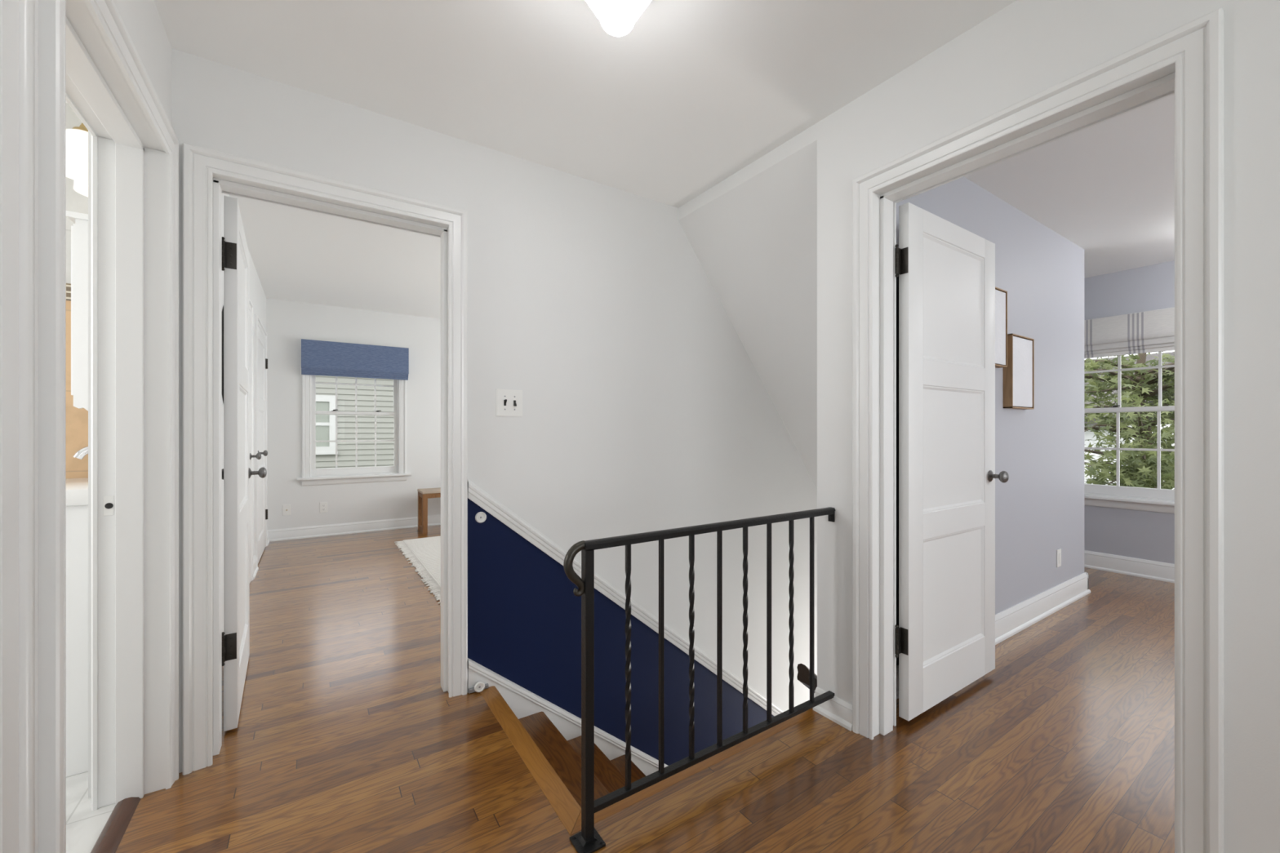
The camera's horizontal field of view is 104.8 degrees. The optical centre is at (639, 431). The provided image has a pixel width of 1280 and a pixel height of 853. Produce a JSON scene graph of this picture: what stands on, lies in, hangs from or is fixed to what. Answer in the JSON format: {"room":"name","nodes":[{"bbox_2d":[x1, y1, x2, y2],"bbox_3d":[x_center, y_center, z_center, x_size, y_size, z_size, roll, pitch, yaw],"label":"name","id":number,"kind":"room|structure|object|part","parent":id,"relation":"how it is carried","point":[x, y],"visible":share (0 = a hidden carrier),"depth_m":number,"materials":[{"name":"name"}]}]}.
{"room":"upstairs landing","nodes":[
{"label":"upstairs landing","id":0,"kind":"room"},
{"bbox_2d":[66,102,88,283],"bbox_3d":[-2.883,-1.000,1.738,1.707,0.790,0.120,0,0,-33],"label":"wall","id":1,"kind":"structure","parent":0,"point":[76,202],"depth_m":2.02,"materials":[{"name":"paint"}]},
{"bbox_2d":[66,210,88,410],"bbox_3d":[-2.055,-0.381,1.919,0.126,0.752,0.478,0,0,-33],"label":"upper cabinet","id":2,"kind":"object","parent":1,"relation":"attached to","point":[79,230],"visible":0.27,"depth_m":1.72,"materials":[{"name":"white paint"}]},
{"bbox_3d":[-2.092,-0.420,1.894,0.008,0.590,0.438,0,0,-33],"label":"door","id":3,"kind":"part","parent":2,"relation":"part of","materials":[{"name":"white paint"}]},
{"bbox_3d":[-2.055,-0.739,1.919,0.126,0.037,0.478,0,0,-33],"label":"crown","id":4,"kind":"part","parent":2,"relation":"part of","materials":[{"name":"white paint"}]},
{"bbox_3d":[-1.928,-0.362,1.745,0.105,0.715,0.018,0,0,-33],"label":"panel","id":5,"kind":"part","parent":2,"relation":"part of","materials":[{"name":"white paint"}]},
{"bbox_2d":[88,130,91,798],"bbox_3d":[-1.917,-0.095,1.861,0.040,2.500,0.725,0,0,-33],"label":"wall","id":6,"kind":"structure","parent":0,"point":[89,133],"depth_m":1.55,"materials":[{"name":"white paint"}]},
{"bbox_2d":[66,122,88,197],"bbox_3d":[-2.119,-1.066,1.944,0.205,0.213,0.540,0,0,-33],"label":"vanity light","id":7,"kind":"object","parent":6,"relation":"attached to","point":[77,137],"visible":0.24,"depth_m":1.81,"materials":[{"name":"white glass"}]},
{"bbox_3d":[-2.058,-1.146,1.876,0.146,0.054,0.068,0,0,-33],"label":"arm","id":8,"kind":"part","parent":7,"relation":"part of","materials":[{"name":"gold metal"}]},
{"bbox_3d":[-2.190,-1.041,2.005,0.154,0.162,0.154,0,0,-33],"label":"lamp shade","id":9,"kind":"part","parent":7,"relation":"part of","materials":[{"name":"white glass"}]},
{"bbox_2d":[35,0,266,852],"bbox_3d":[-1.735,-0.168,1.700,0.220,2.645,8.150,0,0,-33],"label":"wall","id":10,"kind":"structure","parent":0,"point":[141,19],"depth_m":1.37,"materials":[{"name":"white paint"}]},
{"bbox_2d":[0,0,35,852],"bbox_3d":[-0.753,0.092,0.434,0.024,2.126,0.866,0,0,-33],"label":"door frame","id":11,"kind":"structure","parent":10,"relation":"attached to","point":[17,17],"depth_m":0.76,"materials":[{"name":"white paint"}]},
{"bbox_2d":[66,300,88,478],"bbox_3d":[-2.882,0.310,1.736,1.707,1.690,0.125,0,0,-33],"label":"tile","id":12,"kind":"structure","parent":10,"relation":"attached to","point":[77,419],"depth_m":2.02,"materials":[{"name":"beige tile"}]},
{"bbox_2d":[66,283,71,301],"bbox_3d":[-2.881,-0.570,1.735,1.707,0.070,0.128,0,0,-33],"label":"tile strip","id":13,"kind":"object","parent":12,"relation":"on","point":[68,285],"depth_m":2.02,"materials":[{"name":"tile"}]},
{"bbox_2d":[222,195,266,731],"bbox_3d":[-1.784,0.123,2.188,0.184,2.040,0.790,0,0,-36],"label":"door","id":14,"kind":"structure","parent":10,"relation":"in","point":[237,473],"depth_m":1.90,"materials":[{"name":"white paint"}]},
{"bbox_3d":[-1.936,0.211,2.496,0.072,0.055,0.055,0,0,-36],"label":"knob","id":15,"kind":"part","parent":14,"relation":"part of","materials":[{"name":"grey metal"}]},
{"bbox_2d":[249,299,253,581],"bbox_3d":[-2.742,0.087,3.408,0.024,2.136,1.005,0,0,-33],"label":"door frame","id":16,"kind":"structure","parent":10,"relation":"attached to","point":[251,303],"depth_m":3.81,"materials":[{"name":"white paint"}]},
{"bbox_2d":[38,0,467,852],"bbox_3d":[-1.030,0.091,1.546,1.140,2.128,1.136,0,0,-33],"label":"door frame","id":17,"kind":"structure","parent":10,"relation":"attached to","point":[89,60],"depth_m":1.55,"materials":[{"name":"white paint"}]},
{"bbox_3d":[-1.439,0.091,1.153,0.024,2.128,0.932,0,0,-33],"label":"casing","id":18,"kind":"part","parent":17,"relation":"part of","materials":[{"name":"white paint"}]},
{"bbox_3d":[-1.640,0.230,1.519,0.022,0.060,0.002,0,0,-33],"label":"strike plate","id":19,"kind":"part","parent":17,"relation":"part of","materials":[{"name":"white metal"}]},
{"bbox_3d":[-1.251,0.092,2.067,0.934,2.126,0.024,0,0,-33],"label":"casing","id":20,"kind":"part","parent":17,"relation":"part of","materials":[{"name":"white paint"}]},
{"bbox_2d":[249,312,261,582],"bbox_3d":[-2.721,0.122,3.411,0.103,2.045,0.860,0,0,-33],"label":"door","id":21,"kind":"structure","parent":10,"relation":"in","point":[258,455],"depth_m":3.72,"materials":[{"name":"white paint"}]},
{"bbox_3d":[-2.913,0.190,3.734,0.068,0.052,0.052,0,0,-33],"label":"knob","id":22,"kind":"part","parent":21,"relation":"part of","materials":[{"name":"grey metal"}]},
{"bbox_2d":[253,313,266,566],"bbox_3d":[-3.487,0.087,4.534,0.024,2.136,1.005,0,0,-33],"label":"door frame","id":23,"kind":"structure","parent":10,"relation":"attached to","point":[257,323],"depth_m":4.12,"materials":[{"name":"white paint"}]},
{"bbox_2d":[253,531,269,579],"bbox_3d":[-3.450,1.095,4.484,0.030,0.120,1.574,0,0,-33],"label":"baseboard","id":24,"kind":"structure","parent":10,"relation":"attached to","point":[255,568],"depth_m":4.03,"materials":[{"name":"white paint"}]},
{"bbox_2d":[257,327,267,563],"bbox_3d":[-3.475,0.122,4.552,0.103,2.045,0.860,0,0,-33],"label":"door","id":25,"kind":"structure","parent":10,"relation":"in","point":[262,361],"depth_m":4.61,"materials":[{"name":"white paint"}]},
{"bbox_3d":[-3.254,0.190,4.249,0.068,0.052,0.052,0,0,-33],"label":"knob","id":26,"kind":"part","parent":25,"relation":"part of","materials":[{"name":"grey metal"}]},
{"bbox_2d":[228,194,440,319],"bbox_3d":[-1.155,-1.450,4.602,4.250,0.120,4.248,0,0,-33],"label":"ceiling","id":27,"kind":"structure","parent":0,"point":[297,255],"depth_m":4.02,"materials":[{"name":"white paint"}]},
{"bbox_2d":[266,297,440,529],"bbox_3d":[-2.290,-0.168,6.320,4.250,2.645,0.170,0,0,-33],"label":"wall","id":28,"kind":"structure","parent":0,"point":[287,322],"depth_m":5.54,"materials":[{"name":"white paint"}]},
{"bbox_2d":[282,504,290,515],"bbox_3d":[-3.757,0.840,5.238,0.070,0.114,0.017,0,0,-33],"label":"wall outlet","id":29,"kind":"object","parent":28,"relation":"attached to","point":[286,508],"visible":1,"depth_m":5.24,"materials":[{"name":"white plastic"}]},
{"bbox_2d":[320,502,327,512],"bbox_3d":[-3.484,0.840,5.424,0.070,0.114,0.009,0,0,-33],"label":"wall outlet","id":30,"kind":"object","parent":28,"relation":"attached to","point":[323,505],"visible":1,"depth_m":5.42,"materials":[{"name":"white plastic"}]},
{"bbox_2d":[266,515,440,542],"bbox_3d":[-2.264,1.095,6.217,3.920,0.120,0.030,0,0,-33],"label":"baseboard","id":31,"kind":"structure","parent":28,"relation":"attached to","point":[277,535],"depth_m":5.53,"materials":[{"name":"white paint"}]},
{"bbox_2d":[297,374,411,485],"bbox_3d":[-3.256,-0.199,5.654,1.119,1.577,0.236,0,0,-33],"label":"window","id":32,"kind":"structure","parent":28,"relation":"in","point":[311,476],"depth_m":5.59,"materials":[{"name":"white paint"}]},
{"bbox_3d":[-3.283,-0.545,5.696,0.865,0.720,0.035,0,0,-33],"label":"sash","id":33,"kind":"part","parent":32,"relation":"part of","materials":[{"name":"white plastic"}]},
{"bbox_3d":[-3.262,0.133,5.664,0.865,0.715,0.037,0,0,-33],"label":"sash","id":34,"kind":"part","parent":32,"relation":"part of","materials":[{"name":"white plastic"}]},
{"bbox_2d":[301,338,408,380],"bbox_3d":[-3.186,-0.796,5.556,1.048,0.378,0.066,0,0,-33],"label":"window valance","id":35,"kind":"object","parent":28,"relation":"attached to","point":[318,357],"visible":1,"depth_m":5.51,"materials":[{"name":"blue fabric"}]},
{"bbox_2d":[171,48,817,773],"bbox_3d":[0.449,1.208,3.083,5.250,5.395,0.155,0,0,-33],"label":"wall","id":36,"kind":"structure","parent":0,"point":[646,409],"depth_m":2.50,"materials":[{"name":"paint"}]},
{"bbox_2d":[475,511,486,523],"bbox_3d":[-0.715,0.388,2.215,0.050,0.050,0.009,0,0,-33],"label":"cup","id":37,"kind":"object","parent":36,"relation":"attached to","point":[481,517],"visible":1,"depth_m":2.21,"materials":[{"name":"white plastic"}]},
{"bbox_2d":[496,388,522,416],"bbox_3d":[-0.602,-0.131,2.283,0.125,0.125,0.021,0,0,-33],"label":"light switch","id":38,"kind":"object","parent":36,"relation":"attached to","point":[508,402],"visible":1,"depth_m":2.28,"materials":[{"name":"white plastic"}]},
{"bbox_2d":[467,657,667,776],"bbox_3d":[0.631,2.410,3.094,3.334,2.810,0.028,0,0,-33],"label":"skirt board","id":39,"kind":"object","parent":36,"relation":"attached to","point":[523,703],"visible":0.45,"depth_m":2.38,"materials":[{"name":"white paint"}]},
{"bbox_2d":[468,681,488,693],"bbox_3d":[-0.714,1.134,2.183,0.087,0.036,0.024,0,0,-33],"label":"bolt","id":40,"kind":"object","parent":39,"relation":"attached to","point":[486,686],"visible":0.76,"depth_m":2.17,"materials":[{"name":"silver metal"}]},
{"bbox_2d":[474,681,484,692],"bbox_3d":[-0.705,1.126,2.167,0.046,0.046,0.009,0,0,-33],"label":"cup","id":41,"kind":"object","parent":39,"relation":"attached to","point":[479,686],"visible":1,"depth_m":2.17,"materials":[{"name":"white plastic"}]},
{"bbox_2d":[518,711,645,807],"bbox_3d":[0.837,2.401,2.684,3.062,2.438,0.902,0,0,-33],"label":"staircase","id":42,"kind":"structure","parent":36,"relation":"attached to","point":[564,756],"depth_m":2.15,"materials":[{"name":"brown wood"}]},
{"bbox_2d":[467,479,784,715],"bbox_3d":[0.840,1.798,3.232,3.834,3.174,0.028,0,0,-33],"label":"chair rail","id":43,"kind":"object","parent":36,"relation":"attached to","point":[477,495],"visible":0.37,"depth_m":2.55,"materials":[{"name":"white paint"}]},
{"bbox_2d":[66,524,1174,852],"bbox_3d":[0.298,1.280,2.451,7.800,0.250,9.160,0,0,-33],"label":"floor","id":44,"kind":"structure","parent":0,"point":[348,738],"depth_m":1.72,"materials":[{"name":"brown wood"}]},
{"bbox_2d":[66,477,88,777],"bbox_3d":[-2.181,0.674,1.783,0.485,0.962,0.560,0,0,-33],"label":"vanity","id":45,"kind":"object","parent":44,"relation":"on","point":[77,489],"visible":0.08,"depth_m":1.66,"materials":[{"name":"white paint"}]},
{"bbox_2d":[66,477,88,506],"bbox_3d":[-2.181,0.222,1.783,0.485,0.057,0.560,0,0,-33],"label":"countertop","id":46,"kind":"structure","parent":45,"relation":"on","point":[77,489],"depth_m":1.66,"materials":[{"name":"white ceramic"}]},
{"bbox_2d":[72,445,88,459],"bbox_3d":[-2.084,0.113,1.903,0.139,0.159,0.060,0,0,-39],"label":"faucet","id":47,"kind":"object","parent":46,"relation":"on","point":[81,453],"visible":0.25,"depth_m":1.86,"materials":[{"name":"white metal"}]},
{"bbox_2d":[90,796,141,852],"bbox_3d":[-1.376,1.147,1.205,0.057,0.015,0.808,0,0,-33],"label":"threshold","id":48,"kind":"object","parent":44,"relation":"on","point":[108,841],"visible":1,"depth_m":1.43,"materials":[{"name":"wood"}]},
{"bbox_2d":[394,536,440,605],"bbox_3d":[-0.964,1.147,4.499,1.986,0.018,2.771,0,0,-33],"label":"rug","id":49,"kind":"object","parent":44,"relation":"on","point":[424,553],"visible":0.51,"depth_m":4.43,"materials":[{"name":"white fabric"}]},
{"bbox_2d":[417,487,440,533],"bbox_3d":[-2.070,0.917,5.968,1.108,0.475,0.328,0,0,-33],"label":"bench","id":50,"kind":"object","parent":44,"relation":"on","point":[424,495],"visible":0.47,"depth_m":5.59,"materials":[{"name":"brown wood"}]},
{"bbox_3d":[-2.581,0.931,5.791,0.052,0.447,0.052,0,0,-33],"label":"leg","id":51,"kind":"part","parent":50,"relation":"part of","materials":[{"name":"brown wood"}]},
{"bbox_3d":[-2.433,0.931,5.567,0.052,0.447,0.052,0,0,-33],"label":"leg","id":52,"kind":"part","parent":50,"relation":"part of","materials":[{"name":"brown wood"}]},
{"bbox_3d":[-2.070,0.694,5.968,1.108,0.028,0.328,0,0,-33],"label":"seat","id":53,"kind":"part","parent":50,"relation":"part of","materials":[{"name":"beige fabric"}]},
{"bbox_2d":[480,685,581,835],"bbox_3d":[-0.427,1.168,1.822,0.077,0.028,0.944,0,0,-33],"label":"stair nosing","id":54,"kind":"structure","parent":44,"relation":"attached to","point":[566,806],"depth_m":1.71,"materials":[{"name":"brown wood"}]},
{"bbox_2d":[570,707,817,835],"bbox_3d":[0.281,1.168,1.769,1.199,0.028,0.076,0,0,-33],"label":"stair nosing","id":55,"kind":"structure","parent":44,"relation":"attached to","point":[634,798],"depth_m":1.67,"materials":[{"name":"brown wood"}]},
{"bbox_2d":[563,506,835,852],"bbox_3d":[0.286,0.730,1.669,1.182,0.850,0.076,0,0,-33],"label":"stair railing","id":56,"kind":"object","parent":44,"relation":"on","point":[588,840],"visible":1,"depth_m":1.52,"materials":[{"name":"black metal"}]},
{"bbox_3d":[-0.147,1.147,1.382,0.076,0.016,0.076,0,0,-33],"label":"plate","id":57,"kind":"part","parent":56,"relation":"part of","materials":[{"name":"black metal"}]},
{"bbox_3d":[-0.147,0.739,1.385,0.027,0.820,0.027,0,0,-33],"label":"newel post","id":58,"kind":"part","parent":56,"relation":"part of","materials":[{"name":"black metal"}]},
{"bbox_3d":[0.308,0.321,1.685,1.120,0.025,0.037,0,0,-33],"label":"handrail","id":59,"kind":"part","parent":56,"relation":"part of","materials":[{"name":"black metal"}]},
{"bbox_3d":[0.320,1.065,1.693,1.092,0.016,0.025,0,0,-33],"label":"rail","id":60,"kind":"part","parent":56,"relation":"part of","materials":[{"name":"black metal"}]},
{"bbox_2d":[154,0,1174,278],"bbox_3d":[2.229,-1.356,1.294,6.253,0.138,5.300,0,0,-33],"label":"ceiling","id":61,"kind":"structure","parent":0,"point":[668,109],"depth_m":1.81,"materials":[{"name":"white paint"}]},
{"bbox_2d":[585,0,651,36],"bbox_3d":[-0.059,-1.174,1.301,0.270,0.226,0.270,0,0,-33],"label":"ceiling lamp","id":62,"kind":"object","parent":61,"relation":"attached to","point":[617,18],"visible":1,"depth_m":1.28,"materials":[{"name":"white glass"}]},
{"bbox_2d":[678,139,817,488],"bbox_3d":[1.710,0.078,3.261,2.949,2.846,0.940,0,0,-33],"label":"ceiling","id":63,"kind":"structure","parent":0,"point":[755,242],"depth_m":2.71,"materials":[{"name":"white paint"}]},
{"bbox_2d":[678,0,1279,852],"bbox_3d":[1.365,-0.116,1.230,0.135,2.542,3.947,0,0,-33],"label":"wall","id":64,"kind":"structure","parent":0,"point":[1026,48],"depth_m":1.13,"materials":[{"name":"white paint"}]},
{"bbox_2d":[813,687,852,731],"bbox_3d":[0.775,1.111,1.976,0.028,0.088,0.173,0,0,-33],"label":"baseboard","id":65,"kind":"structure","parent":64,"relation":"attached to","point":[836,709],"depth_m":1.96,"materials":[{"name":"white paint"}]},
{"bbox_2d":[894,202,1008,720],"bbox_3d":[1.338,0.118,2.128,0.800,2.013,0.183,0,0,-33],"label":"door","id":66,"kind":"structure","parent":64,"relation":"in","point":[944,637],"depth_m":2.08,"materials":[{"name":"white paint"}]},
{"bbox_3d":[1.656,0.209,2.272,0.055,0.055,0.072,0,0,-33],"label":"knob","id":67,"kind":"part","parent":66,"relation":"part of","materials":[{"name":"grey metal"}]},
{"bbox_2d":[852,7,1223,852],"bbox_3d":[1.151,0.092,1.563,0.192,2.126,0.928,0,0,-33],"label":"door frame","id":68,"kind":"structure","parent":64,"relation":"attached to","point":[1186,61],"depth_m":1.19,"materials":[{"name":"white paint"}]},
{"bbox_3d":[1.222,0.092,1.610,0.024,2.126,0.928,0,0,-33],"label":"casing","id":69,"kind":"part","parent":68,"relation":"part of","materials":[{"name":"white paint"}]},
{"bbox_2d":[896,176,1084,614],"bbox_3d":[1.734,-0.075,3.268,2.727,2.460,1.160,0,0,-33],"label":"wall","id":70,"kind":"structure","parent":0,"point":[1039,510],"depth_m":3.06,"materials":[{"name":"grey paint"}]},
{"bbox_2d":[896,572,1090,699],"bbox_3d":[1.799,1.085,3.287,2.657,0.140,1.180,0,0,-33],"label":"baseboard","id":71,"kind":"structure","parent":70,"relation":"attached to","point":[1014,620],"depth_m":3.01,"materials":[{"name":"white paint"}]},
{"bbox_2d":[995,286,1007,368],"bbox_3d":[1.879,-0.561,2.642,0.310,0.418,0.045,0,0,-33],"label":"framed canvas","id":72,"kind":"object","parent":70,"relation":"attached to","point":[1001,295],"visible":0.42,"depth_m":2.67,"materials":[{"name":"white fabric"}]},
{"bbox_2d":[1003,333,1034,409],"bbox_3d":[2.191,-0.338,2.848,0.307,0.415,0.045,0,0,-33],"label":"framed canvas","id":73,"kind":"object","parent":70,"relation":"attached to","point":[1019,375],"visible":0.92,"depth_m":2.81,"materials":[{"name":"white fabric"}]},
{"bbox_2d":[1056,548,1061,567],"bbox_3d":[2.766,0.837,3.250,0.070,0.114,0.008,0,0,-33],"label":"wall outlet","id":74,"kind":"object","parent":70,"relation":"attached to","point":[1058,551],"visible":1,"depth_m":3.24,"materials":[{"name":"white plastic"}]},
{"bbox_2d":[1084,260,1174,564],"bbox_3d":[4.326,-0.125,2.740,1.040,2.560,5.200,0,0,-33],"label":"wall","id":75,"kind":"structure","parent":0,"point":[1131,533],"depth_m":3.97,"materials":[{"name":"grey paint"}]},
{"bbox_2d":[1084,351,1174,513],"bbox_3d":[4.081,-0.152,3.876,0.236,1.565,1.240,0,0,-33],"label":"window","id":76,"kind":"structure","parent":75,"relation":"in","point":[1153,500],"depth_m":3.98,"materials":[{"name":"white paint"}]},
{"bbox_3d":[4.104,-0.175,3.891,0.182,1.470,1.100,0,0,-33],"label":"frame","id":77,"kind":"part","parent":76,"relation":"part of","materials":[{"name":"white paint"}]},
{"bbox_3d":[4.123,-0.515,3.904,0.035,0.719,1.030,0,0,-33],"label":"sash","id":78,"kind":"part","parent":76,"relation":"part of","materials":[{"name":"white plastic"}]},
{"bbox_3d":[4.090,0.167,3.883,0.037,0.726,1.030,0,0,-33],"label":"sash","id":79,"kind":"part","parent":76,"relation":"part of","materials":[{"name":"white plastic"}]},
{"bbox_2d":[1084,550,1174,582],"bbox_3d":[4.630,1.085,2.905,0.030,0.140,4.940,0,0,-33],"label":"baseboard","id":80,"kind":"structure","parent":75,"relation":"attached to","point":[1153,570],"depth_m":3.95,"materials":[{"name":"white paint"}]},
{"bbox_2d":[1084,306,1174,358],"bbox_3d":[3.981,-0.773,3.810,0.066,0.320,1.130,0,0,-33],"label":"roman shade","id":81,"kind":"object","parent":75,"relation":"attached to","point":[1153,331],"visible":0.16,"depth_m":3.90,"materials":[{"name":"fabric"}]},
{"bbox_3d":[1.957,1.250,2.797,2.850,5.310,0.107,0,0,-33],"label":"wall","id":82,"kind":"structure","parent":0,"visible":0},
{"bbox_2d":[796,663,817,690],"bbox_3d":[1.793,2.086,2.812,2.600,2.175,0.100,0,0,-33],"label":"stair handrail","id":83,"kind":"object","parent":82,"relation":"attached to","point":[803,672],"visible":0.04,"depth_m":2.11,"materials":[{"name":"wood"}]},
{"label":"outside","id":84,"kind":"structure","parent":0,"visible":0},
{"bbox_3d":[0.035,4.405,9.014,70.000,0.100,75.000,0,0,-33],"label":"ground","id":85,"kind":"structure","parent":84,"visible":0},
{"bbox_2d":[315,375,393,468],"bbox_3d":[-8.459,1.285,10.981,14.600,6.140,5.550,0,0,-33],"label":"house","id":86,"kind":"structure","parent":85,"relation":"on","point":[325,393],"depth_m":9.68,"materials":[{"name":"beige"}]},
{"bbox_3d":[-6.381,-0.135,9.190,0.990,0.860,0.030,0,0,-33],"label":"pane","id":87,"kind":"part","parent":86,"relation":"part of","materials":[{"name":"grey"}]},
{"bbox_2d":[1084,351,1174,489],"bbox_3d":[6.991,1.481,6.854,4.603,5.768,4.563,0,0,-4],"label":"tree","id":88,"kind":"object","parent":85,"relation":"on","point":[1140,470],"visible":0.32,"depth_m":6.19,"materials":[{"name":"green plant"}]},
{"bbox_2d":[1084,351,1174,489],"bbox_3d":[11.100,1.180,15.850,6.800,6.350,8.400,0,0,-33],"label":"house","id":89,"kind":"structure","parent":85,"relation":"on","point":[1087,434],"depth_m":11.46,"materials":[{"name":"white"}]}
]}

